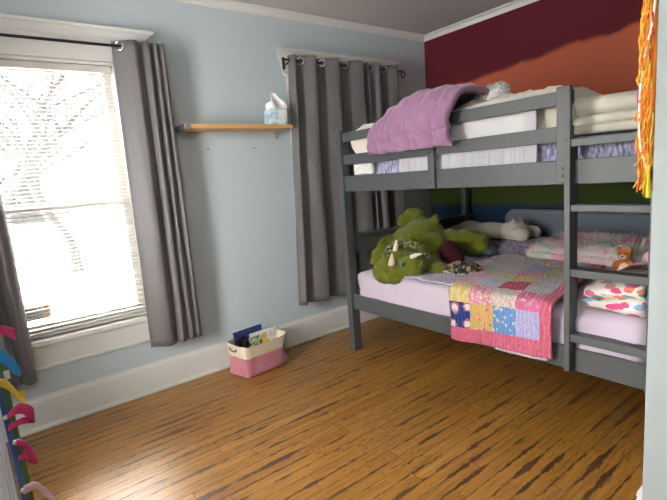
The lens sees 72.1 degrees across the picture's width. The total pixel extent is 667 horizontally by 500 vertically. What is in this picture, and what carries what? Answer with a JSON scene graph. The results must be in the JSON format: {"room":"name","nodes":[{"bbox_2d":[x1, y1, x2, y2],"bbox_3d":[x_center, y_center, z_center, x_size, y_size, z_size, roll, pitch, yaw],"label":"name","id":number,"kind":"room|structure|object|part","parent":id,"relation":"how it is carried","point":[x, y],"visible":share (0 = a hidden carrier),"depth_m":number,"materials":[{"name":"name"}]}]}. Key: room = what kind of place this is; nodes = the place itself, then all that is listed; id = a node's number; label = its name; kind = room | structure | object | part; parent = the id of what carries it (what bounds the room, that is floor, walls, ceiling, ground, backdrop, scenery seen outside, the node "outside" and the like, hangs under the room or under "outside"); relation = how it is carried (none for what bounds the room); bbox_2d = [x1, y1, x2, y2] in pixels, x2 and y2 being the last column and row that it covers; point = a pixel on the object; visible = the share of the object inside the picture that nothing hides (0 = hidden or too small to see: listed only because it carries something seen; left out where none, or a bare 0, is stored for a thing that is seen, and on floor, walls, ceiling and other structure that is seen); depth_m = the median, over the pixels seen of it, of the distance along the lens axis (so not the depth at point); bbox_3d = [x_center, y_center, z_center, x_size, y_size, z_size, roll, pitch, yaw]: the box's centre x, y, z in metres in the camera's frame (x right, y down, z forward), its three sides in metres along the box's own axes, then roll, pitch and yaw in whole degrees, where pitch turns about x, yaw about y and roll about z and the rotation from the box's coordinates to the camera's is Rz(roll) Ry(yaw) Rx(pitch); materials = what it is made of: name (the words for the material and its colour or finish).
{"room":"bedroom","nodes":[
{"label":"bedroom","id":0,"kind":"room"},
{"bbox_2d":[0,0,431,403],"bbox_3d":[-0.986,-0.419,3.375,4.910,2.670,0.160,-11,11,-36],"label":"wall","id":1,"kind":"structure","parent":0,"point":[224,66],"depth_m":3.42,"materials":[{"name":"blue paint"}]},
{"bbox_2d":[0,33,120,47],"bbox_3d":[-1.672,-1.164,2.582,1.396,0.071,0.094,-11,11,-36],"label":"curtain rod","id":2,"kind":"object","parent":1,"relation":"attached to","point":[1,34],"visible":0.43,"depth_m":2.61,"materials":[{"name":"black metal"}]},
{"bbox_2d":[0,188,37,388],"bbox_3d":[-1.939,-0.169,2.419,0.354,1.967,0.092,-11,11,-36],"label":"curtain","id":3,"kind":"object","parent":2,"relation":"hanging from","point":[12,310],"visible":0.82,"depth_m":2.57,"materials":[{"name":"grey fabric"}]},
{"bbox_2d":[111,40,201,347],"bbox_3d":[-1.145,-0.327,3.005,0.349,1.968,0.071,-10,11,-31],"label":"curtain","id":4,"kind":"object","parent":2,"relation":"hanging from","point":[140,68],"visible":1,"depth_m":2.99,"materials":[{"name":"grey fabric"}]},
{"bbox_2d":[0,13,153,370],"bbox_3d":[-1.651,-0.319,2.836,1.252,2.013,0.278,-11,11,-36],"label":"window","id":5,"kind":"structure","parent":1,"relation":"in","point":[71,346],"depth_m":2.83,"materials":[{"name":"white paint"}]},
{"bbox_2d":[24,302,51,321],"bbox_3d":[-1.819,0.380,2.805,0.155,0.100,0.002,-11,11,-36],"label":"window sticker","id":6,"kind":"object","parent":5,"relation":"attached to","point":[47,306],"visible":0.44,"depth_m":2.81,"materials":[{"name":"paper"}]},
{"bbox_2d":[26,308,45,317],"bbox_3d":[-1.823,0.384,2.801,0.112,0.077,0.001,-11,11,-36],"label":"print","id":7,"kind":"object","parent":6,"relation":"attached to","point":[31,309],"depth_m":2.80},
{"bbox_3d":[-1.680,-1.177,2.645,1.080,0.125,0.026,-11,11,-36],"label":"head casing","id":8,"kind":"part","parent":5,"relation":"part of","materials":[{"name":"white paint"}]},
{"bbox_3d":[-1.718,-0.682,2.829,0.734,0.867,0.034,-11,11,-36],"label":"sash","id":9,"kind":"part","parent":5,"relation":"part of","materials":[{"name":"white paint"}]},
{"bbox_2d":[0,59,146,339],"bbox_3d":[-1.626,-0.302,2.808,0.718,1.615,0.060,-11,11,-36],"label":"window blind","id":10,"kind":"object","parent":5,"relation":"attached to","point":[4,63],"visible":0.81,"depth_m":2.83,"materials":[{"name":"beige plastic"}]},
{"bbox_3d":[-1.837,-0.256,2.664,0.002,1.550,0.029,-11,11,-36],"label":"ladder cord","id":11,"kind":"part","parent":10,"relation":"part of","materials":[{"name":"white fabric"}]},
{"bbox_3d":[-1.694,-1.078,2.690,0.718,0.040,0.038,-11,11,-36],"label":"head rail","id":12,"kind":"part","parent":10,"relation":"part of","materials":[{"name":"beige plastic"}]},
{"bbox_3d":[-1.632,-0.297,2.817,0.002,1.550,0.029,-11,11,-36],"label":"ladder cord","id":13,"kind":"part","parent":10,"relation":"part of","materials":[{"name":"white fabric"}]},
{"bbox_3d":[-1.570,0.482,2.944,0.718,0.019,0.026,-11,11,-36],"label":"rail","id":14,"kind":"part","parent":10,"relation":"part of","materials":[{"name":"beige plastic"}]},
{"bbox_3d":[-1.427,-0.339,2.971,0.002,1.550,0.029,-11,11,-36],"label":"ladder cord","id":15,"kind":"part","parent":10,"relation":"part of","materials":[{"name":"white fabric"}]},
{"bbox_3d":[-1.633,0.093,2.924,0.734,0.783,0.034,-11,11,-36],"label":"sash","id":16,"kind":"part","parent":5,"relation":"part of","materials":[{"name":"white paint"}]},
{"bbox_3d":[-1.669,-1.269,2.606,1.252,0.066,0.088,-11,11,-36],"label":"crown","id":17,"kind":"part","parent":5,"relation":"part of","materials":[{"name":"white paint"}]},
{"bbox_2d":[0,305,380,441],"bbox_3d":[-0.768,0.789,3.545,4.750,0.205,0.030,-11,11,-36],"label":"baseboard","id":18,"kind":"structure","parent":1,"relation":"attached to","point":[68,404],"depth_m":3.16,"materials":[{"name":"white paint"}]},
{"bbox_2d":[174,118,292,139],"bbox_3d":[-0.705,-0.883,3.309,0.846,0.160,0.212,-11,11,-36],"label":"wall shelf","id":19,"kind":"object","parent":1,"relation":"attached to","point":[186,127],"visible":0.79,"depth_m":3.24,"materials":[{"name":"brown wood"}]},
{"bbox_2d":[263,93,287,123],"bbox_3d":[-0.422,-1.073,3.491,0.193,0.246,0.126,-10,11,-30],"label":"tissue box","id":20,"kind":"object","parent":19,"relation":"on","point":[275,112],"visible":0.98,"depth_m":3.45,"materials":[{"name":"white paper"}]},
{"bbox_3d":[-0.382,-1.026,3.448,0.068,0.057,0.003,-10,11,-30],"label":"white panel","id":21,"kind":"part","parent":20,"relation":"part of","materials":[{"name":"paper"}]},
{"bbox_3d":[-0.448,-0.908,3.635,0.033,0.065,0.005,-11,11,-36],"label":"wall plate","id":22,"kind":"part","parent":19,"relation":"part of","materials":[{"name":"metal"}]},
{"bbox_2d":[168,0,423,41],"bbox_3d":[-0.961,-1.712,3.130,4.750,0.050,0.050,-11,11,-36],"label":"trim","id":23,"kind":"structure","parent":1,"relation":"attached to","point":[230,5],"depth_m":3.65,"materials":[{"name":"white paint"}]},
{"bbox_2d":[276,47,400,144],"bbox_3d":[0.089,-0.669,4.141,1.347,2.013,0.278,-11,11,-36],"label":"window","id":24,"kind":"structure","parent":1,"relation":"in","point":[284,52],"depth_m":3.70,"materials":[{"name":"white paint"}]},
{"bbox_3d":[0.059,-1.528,3.950,1.175,0.125,0.026,-11,11,-36],"label":"head casing","id":25,"kind":"part","parent":24,"relation":"part of","materials":[{"name":"white paint"}]},
{"bbox_3d":[0.127,-0.655,4.094,1.115,1.650,0.022,-11,11,-36],"label":"casing","id":26,"kind":"part","parent":24,"relation":"part of","materials":[{"name":"white paint"}]},
{"bbox_3d":[0.070,-1.620,3.910,1.347,0.066,0.088,-11,11,-36],"label":"crown","id":27,"kind":"part","parent":24,"relation":"part of","materials":[{"name":"white paint"}]},
{"bbox_2d":[281,57,404,77],"bbox_3d":[0.121,-1.544,3.925,1.351,0.078,0.094,-11,11,-36],"label":"curtain rod","id":28,"kind":"object","parent":1,"relation":"attached to","point":[283,59],"visible":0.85,"depth_m":3.69,"materials":[{"name":"black metal"}]},
{"bbox_2d":[288,54,373,305],"bbox_3d":[-0.006,-0.579,3.872,0.872,1.977,0.125,-11,11,-36],"label":"curtain","id":29,"kind":"object","parent":28,"relation":"hanging from","point":[328,97],"visible":0.8,"depth_m":3.79,"materials":[{"name":"grey fabric"}]},
{"bbox_2d":[363,62,404,229],"bbox_3d":[0.489,-0.679,4.246,0.423,1.978,0.116,-11,11,-36],"label":"curtain","id":30,"kind":"object","parent":28,"relation":"hanging from","point":[381,86],"visible":0.44,"depth_m":4.16,"materials":[{"name":"grey fabric"}]},
{"bbox_2d":[6,316,645,499],"bbox_3d":[0.376,1.097,2.102,5.070,0.120,4.070,-11,11,-36],"label":"floor","id":31,"kind":"structure","parent":0,"point":[415,412],"depth_m":2.50,"materials":[{"name":"brown wood"}]},
{"bbox_2d":[227,327,288,377],"bbox_3d":[-0.568,0.767,3.456,0.279,0.243,0.430,5,13,45],"label":"storage basket","id":32,"kind":"object","parent":31,"relation":"on","point":[253,361],"visible":0.91,"depth_m":3.33,"materials":[{"name":"pink fabric"}]},
{"bbox_2d":[235,336,243,346],"bbox_3d":[-0.693,0.752,3.434,0.060,0.205,0.040,-13,12,-42],"label":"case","id":33,"kind":"object","parent":32,"relation":"in","point":[239,340],"visible":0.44,"depth_m":3.40,"materials":[{"name":"plastic"}]},
{"bbox_2d":[243,339,249,347],"bbox_3d":[-0.637,0.757,3.377,0.028,0.200,0.044,1,11,30],"label":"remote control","id":34,"kind":"object","parent":32,"relation":"in","point":[246,341],"visible":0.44,"depth_m":3.35,"materials":[{"name":"black plastic"}]},
{"bbox_2d":[233,323,261,345],"bbox_3d":[-0.635,0.719,3.495,0.250,0.255,0.054,-13,13,-43],"label":"book","id":35,"kind":"object","parent":32,"relation":"in","point":[245,332],"visible":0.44,"depth_m":3.48,"materials":[{"name":"blue paper"}]},
{"bbox_2d":[249,333,262,346],"bbox_3d":[-0.588,0.749,3.434,0.018,0.206,0.170,3,12,40],"label":"magazine","id":36,"kind":"object","parent":32,"relation":"in","point":[255,340],"visible":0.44,"depth_m":3.44,"materials":[{"name":"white paper"}]},
{"bbox_2d":[249,326,276,342],"bbox_3d":[-0.524,0.721,3.512,0.240,0.226,0.032,-12,12,-40],"label":"book","id":37,"kind":"object","parent":32,"relation":"in","point":[268,334],"visible":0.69,"depth_m":3.52,"materials":[{"name":"white paper"}]},
{"bbox_2d":[335,85,651,393],"bbox_3d":[1.318,-0.081,3.162,1.581,1.712,2.135,-11,11,-36],"label":"bunk bed","id":38,"kind":"object","parent":31,"relation":"on","point":[568,170],"depth_m":2.41,"materials":[{"name":"grey paint"}]},
{"bbox_3d":[0.119,-0.048,3.545,0.098,1.712,0.076,-11,11,-36],"label":"post","id":39,"kind":"part","parent":38,"relation":"part of","materials":[{"name":"grey paint"}]},
{"bbox_2d":[354,163,374,174],"bbox_3d":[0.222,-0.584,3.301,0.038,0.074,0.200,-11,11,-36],"label":"mattress","id":40,"kind":"object","parent":38,"relation":"on","point":[367,168],"visible":1,"depth_m":3.27,"materials":[{"name":"white fabric"}]},
{"bbox_3d":[0.700,-0.149,3.982,1.393,0.130,0.030,-11,11,-36],"label":"rail","id":41,"kind":"part","parent":38,"relation":"part of","materials":[{"name":"grey paint"}]},
{"bbox_3d":[0.694,-0.219,3.970,1.393,0.018,0.076,-11,11,-36],"label":"cap rail","id":42,"kind":"part","parent":38,"relation":"part of","materials":[{"name":"grey paint"}]},
{"bbox_2d":[366,83,489,154],"bbox_3d":[0.746,-0.837,2.953,0.812,0.365,0.764,-11,11,-36],"label":"duvet","id":43,"kind":"object","parent":38,"relation":"on","point":[420,120],"visible":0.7,"depth_m":2.67,"materials":[{"name":"fabric"}]},
{"bbox_3d":[0.578,-0.763,2.734,0.022,0.064,1.671,-11,11,-36],"label":"guard rail","id":44,"kind":"part","parent":38,"relation":"part of","materials":[{"name":"grey paint"}]},
{"bbox_3d":[0.590,-0.604,2.760,0.022,0.070,1.671,-11,11,-36],"label":"guard rail","id":45,"kind":"part","parent":38,"relation":"part of","materials":[{"name":"grey paint"}]},
{"bbox_3d":[1.278,-0.281,4.414,0.098,1.712,0.076,-11,11,-36],"label":"post","id":46,"kind":"part","parent":38,"relation":"part of","materials":[{"name":"grey paint"}]},
{"bbox_3d":[0.724,-0.621,2.643,0.028,0.365,0.946,-11,11,-36],"label":"bed guard","id":47,"kind":"part","parent":38,"relation":"part of","materials":[{"name":"grey wood"}]},
{"bbox_3d":[0.713,-0.670,2.635,0.002,0.175,0.875,-11,11,-36],"label":"panel","id":48,"kind":"part","parent":38,"relation":"part of","materials":[{"name":"white fabric"}]},
{"bbox_3d":[0.706,-0.417,2.656,0.030,0.113,2.007,-11,11,-36],"label":"rail","id":49,"kind":"part","parent":38,"relation":"part of","materials":[{"name":"grey paint"}]},
{"bbox_2d":[355,131,636,175],"bbox_3d":[1.293,-0.600,3.091,1.411,0.212,1.999,-11,11,-36],"label":"mattress","id":50,"kind":"object","parent":38,"relation":"on","point":[546,152],"visible":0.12,"depth_m":2.14,"materials":[{"name":"purple fabric"}]},
{"bbox_2d":[351,123,373,153],"bbox_3d":[0.336,-0.796,3.368,0.320,0.280,0.298,3,12,38],"label":"pillow","id":51,"kind":"object","parent":50,"relation":"on","point":[359,146],"visible":0.15,"depth_m":3.31,"materials":[{"name":"beige fabric"}]},
{"bbox_2d":[456,85,601,128],"bbox_3d":[1.076,-0.733,2.627,0.524,0.323,0.815,-11,11,-36],"label":"blanket","id":52,"kind":"object","parent":50,"relation":"on","point":[546,117],"visible":0.18,"depth_m":2.31,"materials":[{"name":"beige fabric"}]},
{"bbox_2d":[472,81,510,100],"bbox_3d":[0.926,-0.900,2.696,0.202,0.170,0.250,-11,11,-36],"label":"fluffy cushion","id":53,"kind":"object","parent":52,"relation":"on","point":[498,88],"visible":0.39,"depth_m":2.61,"materials":[{"name":"grey fur"}]},
{"bbox_2d":[572,90,637,136],"bbox_3d":[1.447,-0.675,2.274,0.630,0.180,0.438,-11,11,-36],"label":"folded blanket","id":54,"kind":"object","parent":50,"relation":"on","point":[615,112],"visible":0.64,"depth_m":2.09,"materials":[{"name":"beige fabric"}]},
{"bbox_3d":[0.778,0.482,2.802,0.030,0.115,2.007,-11,11,-36],"label":"rail","id":55,"kind":"part","parent":38,"relation":"part of","materials":[{"name":"grey paint"}]},
{"bbox_2d":[358,254,646,362],"bbox_3d":[1.341,0.257,3.213,1.465,0.292,2.002,-11,11,-36],"label":"mattress","id":56,"kind":"object","parent":38,"relation":"on","point":[433,297],"visible":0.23,"depth_m":2.34,"materials":[{"name":"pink fabric"}]},
{"bbox_2d":[367,207,489,284],"bbox_3d":[0.602,-0.059,3.559,0.939,0.488,0.886,-11,11,-36],"label":"plush","id":57,"kind":"object","parent":56,"relation":"on","point":[412,250],"visible":0.91,"depth_m":3.42,"materials":[{"name":"green fabric"}]},
{"bbox_2d":[404,255,498,284],"bbox_3d":[0.943,0.123,3.295,0.560,0.023,1.001,5,13,45],"label":"blanket","id":58,"kind":"object","parent":56,"relation":"on","point":[446,278],"visible":0.28,"depth_m":3.04,"materials":[{"name":"fabric"}]},
{"bbox_2d":[443,256,492,274],"bbox_3d":[0.972,0.109,3.279,0.355,0.014,0.581,4,12,41],"label":"cloth","id":59,"kind":"object","parent":58,"relation":"on","point":[481,261],"visible":0.23,"depth_m":3.39,"materials":[{"name":"fabric"}]},
{"bbox_2d":[437,240,464,264],"bbox_3d":[0.863,0.033,3.385,0.214,0.231,0.208,-1,10,23],"label":"ball","id":60,"kind":"object","parent":59,"relation":"on","point":[449,252],"visible":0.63,"depth_m":3.29,"materials":[{"name":"red fabric"}]},
{"bbox_2d":[446,261,483,274],"bbox_3d":[0.882,0.118,3.087,0.192,0.085,0.269,-11,11,-33],"label":"cloth","id":61,"kind":"object","parent":59,"relation":"on","point":[464,267],"visible":0.97,"depth_m":3.02,"materials":[{"name":"multicoloured fabric"}]},
{"bbox_2d":[464,244,495,256],"bbox_3d":[1.155,-0.013,3.761,0.420,0.126,0.300,4,12,41],"label":"pillow","id":62,"kind":"object","parent":58,"relation":"on","point":[491,250],"visible":0.22,"depth_m":3.58,"materials":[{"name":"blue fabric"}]},
{"bbox_2d":[489,237,548,255],"bbox_3d":[1.496,-0.034,3.647,0.414,0.135,1.115,-11,11,-36],"label":"pillow","id":63,"kind":"object","parent":56,"relation":"on","point":[503,246],"visible":0.21,"depth_m":3.52,"materials":[{"name":"purple fabric"}]},
{"bbox_2d":[451,217,541,240],"bbox_3d":[1.325,-0.165,3.812,0.301,0.227,0.781,-11,11,-36],"label":"plush toy","id":64,"kind":"object","parent":63,"relation":"on","point":[519,230],"visible":0.77,"depth_m":3.64,"materials":[{"name":"white fabric"}]},
{"bbox_2d":[448,254,604,360],"bbox_3d":[1.196,0.305,2.880,0.718,0.359,1.050,5,13,45],"label":"patchwork quilt","id":65,"kind":"object","parent":56,"relation":"on","point":[507,305],"visible":0.96,"depth_m":2.57,"materials":[{"name":"fabric"}]},
{"bbox_2d":[523,230,648,270],"bbox_3d":[1.794,0.020,3.017,0.458,0.292,0.975,-11,11,-33],"label":"fluffy pillow","id":66,"kind":"object","parent":56,"relation":"on","point":[597,248],"visible":0.64,"depth_m":2.97,"materials":[{"name":"fur"}]},
{"bbox_2d":[582,265,647,317],"bbox_3d":[1.502,0.175,2.284,0.635,0.157,0.285,-11,11,-36],"label":"pillow","id":67,"kind":"object","parent":56,"relation":"on","point":[623,298],"visible":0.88,"depth_m":2.11,"materials":[{"name":"multicoloured fabric"}]},
{"bbox_2d":[611,247,633,270],"bbox_3d":[1.700,0.081,2.677,0.134,0.198,0.142,-1,10,22],"label":"teddy bear","id":68,"kind":"object","parent":56,"relation":"on","point":[624,255],"visible":0.55,"depth_m":2.67},
{"bbox_2d":[628,251,648,265],"bbox_3d":[1.746,0.093,2.549,0.293,0.194,0.175,-6,9,-12],"label":"toy","id":69,"kind":"object","parent":56,"relation":"on","point":[645,259],"visible":0.1,"depth_m":2.55,"materials":[{"name":"pink fabric"}]},
{"bbox_3d":[1.063,-0.529,2.111,0.024,0.434,0.065,-11,11,-36],"label":"guard post","id":70,"kind":"part","parent":38,"relation":"part of","materials":[{"name":"grey paint"}]},
{"bbox_3d":[1.962,-0.079,3.411,0.032,0.439,1.506,-11,11,-36],"label":"bed guard","id":71,"kind":"part","parent":38,"relation":"part of","materials":[{"name":"grey wood"}]},
{"bbox_3d":[1.962,-0.079,3.411,0.032,0.439,1.506,-11,11,-36],"label":"padded frame","id":72,"kind":"part","parent":38,"relation":"part of","materials":[{"name":"grey fabric"}]},
{"bbox_3d":[-0.333,0.327,0.370,0.043,2.038,0.700,-11,11,-36],"label":"door","id":73,"kind":"structure","parent":31,"relation":"on","visible":0},
{"bbox_2d":[0,362,34,499],"bbox_3d":[-0.562,0.133,0.713,0.074,1.530,0.073,-11,11,-36],"label":"clothes rack","id":74,"kind":"object","parent":73,"relation":"hanging from","point":[8,491],"visible":0.83,"depth_m":0.77,"materials":[{"name":"blue wood"}]},
{"bbox_3d":[-0.583,0.005,0.699,0.010,1.270,0.005,-11,11,-36],"label":"cord","id":75,"kind":"part","parent":74,"relation":"part of","materials":[{"name":"white fabric"}]},
{"bbox_3d":[-0.578,0.014,0.704,0.009,1.290,0.005,-11,11,-36],"label":"cord","id":76,"kind":"part","parent":74,"relation":"part of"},
{"bbox_3d":[-0.579,-0.006,0.701,0.012,1.250,0.005,-11,11,-36],"label":"cord","id":77,"kind":"part","parent":74,"relation":"part of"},
{"bbox_3d":[-0.573,0.003,0.706,0.008,1.270,0.005,-11,11,-36],"label":"cord","id":78,"kind":"part","parent":74,"relation":"part of","materials":[{"name":"white fabric"}]},
{"bbox_2d":[0,325,15,339],"bbox_3d":[-0.525,0.131,0.731,0.033,0.025,0.028,-8,10,-21],"label":"bow","id":79,"kind":"object","parent":74,"relation":"attached to","point":[7,331],"visible":1,"depth_m":0.73,"materials":[{"name":"fabric"}]},
{"bbox_3d":[-0.568,0.011,0.711,0.010,1.290,0.005,-11,11,-36],"label":"cord","id":80,"kind":"part","parent":74,"relation":"part of","materials":[{"name":"white fabric"}]},
{"bbox_2d":[0,348,20,379],"bbox_3d":[-0.521,0.179,0.731,0.035,0.054,0.026,-2,10,16],"label":"bow","id":81,"kind":"object","parent":74,"relation":"attached to","point":[7,360],"visible":1,"depth_m":0.74,"materials":[{"name":"fabric"}]},
{"bbox_2d":[0,378,24,402],"bbox_3d":[-0.524,0.226,0.742,0.037,0.048,0.029,-10,11,-29],"label":"bow","id":82,"kind":"object","parent":74,"relation":"hanging from","point":[5,384],"visible":1,"depth_m":0.74,"materials":[{"name":"fabric"}]},
{"bbox_2d":[3,403,34,431],"bbox_3d":[-0.514,0.273,0.751,0.032,0.036,0.042,5,13,44],"label":"hanger","id":83,"kind":"object","parent":74,"relation":"hanging from","point":[27,410],"visible":1,"depth_m":0.75,"materials":[{"name":"plastic"}]},
{"bbox_2d":[12,439,37,463],"bbox_3d":[-0.511,0.334,0.760,0.031,0.050,0.029,3,12,40],"label":"hanger","id":84,"kind":"object","parent":74,"relation":"attached to","point":[29,455],"visible":1,"depth_m":0.76,"materials":[{"name":"plastic"}]},
{"bbox_2d":[20,481,55,499],"bbox_3d":[-0.500,0.414,0.779,0.046,0.047,0.028,-9,10,-24],"label":"bow","id":85,"kind":"object","parent":74,"relation":"attached to","point":[34,485],"visible":1,"depth_m":0.78,"materials":[{"name":"fabric"}]},
{"bbox_2d":[231,0,513,34],"bbox_3d":[0.158,-1.648,1.655,5.070,0.120,4.070,-11,11,-36],"label":"ceiling","id":86,"kind":"structure","parent":0,"point":[423,17],"depth_m":3.74,"materials":[{"name":"paint"}]},
{"bbox_2d":[424,0,650,222],"bbox_3d":[2.205,-0.666,3.333,0.160,2.670,4.070,-11,11,-36],"label":"wall","id":87,"kind":"structure","parent":0,"point":[593,45],"depth_m":3.70,"materials":[{"name":"paint"}]},
{"bbox_2d":[424,0,538,41],"bbox_3d":[1.690,-1.982,3.490,0.050,0.050,2.665,-11,11,-36],"label":"trim","id":88,"kind":"structure","parent":87,"relation":"attached to","point":[515,4],"depth_m":4.03,"materials":[{"name":"white paint"}]},
{"bbox_2d":[642,0,666,499],"bbox_3d":[2.196,-0.378,1.566,2.040,2.670,1.245,-11,11,-36],"label":"door frame","id":89,"kind":"structure","parent":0,"point":[655,431],"depth_m":1.50,"materials":[{"name":"paint"}]},
{"bbox_2d":[636,484,642,499],"bbox_3d":[1.893,0.786,2.258,2.010,0.205,0.030,-11,11,-36],"label":"baseboard","id":90,"kind":"structure","parent":89,"relation":"attached to","point":[639,492],"depth_m":1.65,"materials":[{"name":"white paint"}]},
{"bbox_2d":[633,0,658,197],"bbox_3d":[0.991,-0.775,1.426,0.144,1.216,0.073,-11,11,-36],"label":"hanging streamers","id":91,"kind":"object","parent":89,"relation":"attached to","point":[645,115],"visible":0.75,"depth_m":1.43,"materials":[{"name":"orange fabric"}]},
{"bbox_3d":[0.952,-0.802,1.382,0.009,1.121,0.043,-13,12,-42],"label":"white cord","id":92,"kind":"part","parent":91,"relation":"part of","materials":[{"name":"white fabric"}]},
{"label":"outside","id":93,"kind":"structure","parent":0,"visible":0},
{"bbox_2d":[16,207,136,326],"bbox_3d":[-20.247,-1.520,32.901,80.000,0.200,69.600,-11,11,-36],"label":"ground","id":94,"kind":"structure","parent":93,"point":[117,209],"depth_m":12.81,"materials":[{"name":"white"}]},
{"bbox_2d":[0,94,73,261],"bbox_3d":[-14.361,-2.471,16.190,8.600,6.100,5.800,-11,11,-36],"label":"house","id":95,"kind":"structure","parent":94,"relation":"on","point":[55,109],"depth_m":16.28,"materials":[{"name":"white"}]},
{"bbox_2d":[0,84,84,273],"bbox_3d":[-8.719,-2.490,10.984,3.514,7.082,7.269,-6,9,-9],"label":"bare tree","id":96,"kind":"object","parent":94,"relation":"on","point":[10,120],"visible":0.5,"depth_m":11.84,"materials":[{"name":"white plant"}]},
{"bbox_2d":[0,71,110,207],"bbox_3d":[-6.002,-1.998,9.244,4.175,6.244,4.054,3,12,38],"label":"bare tree","id":97,"kind":"object","parent":94,"relation":"on","point":[36,118],"visible":0.62,"depth_m":8.81,"materials":[{"name":"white plant"}]}
]}

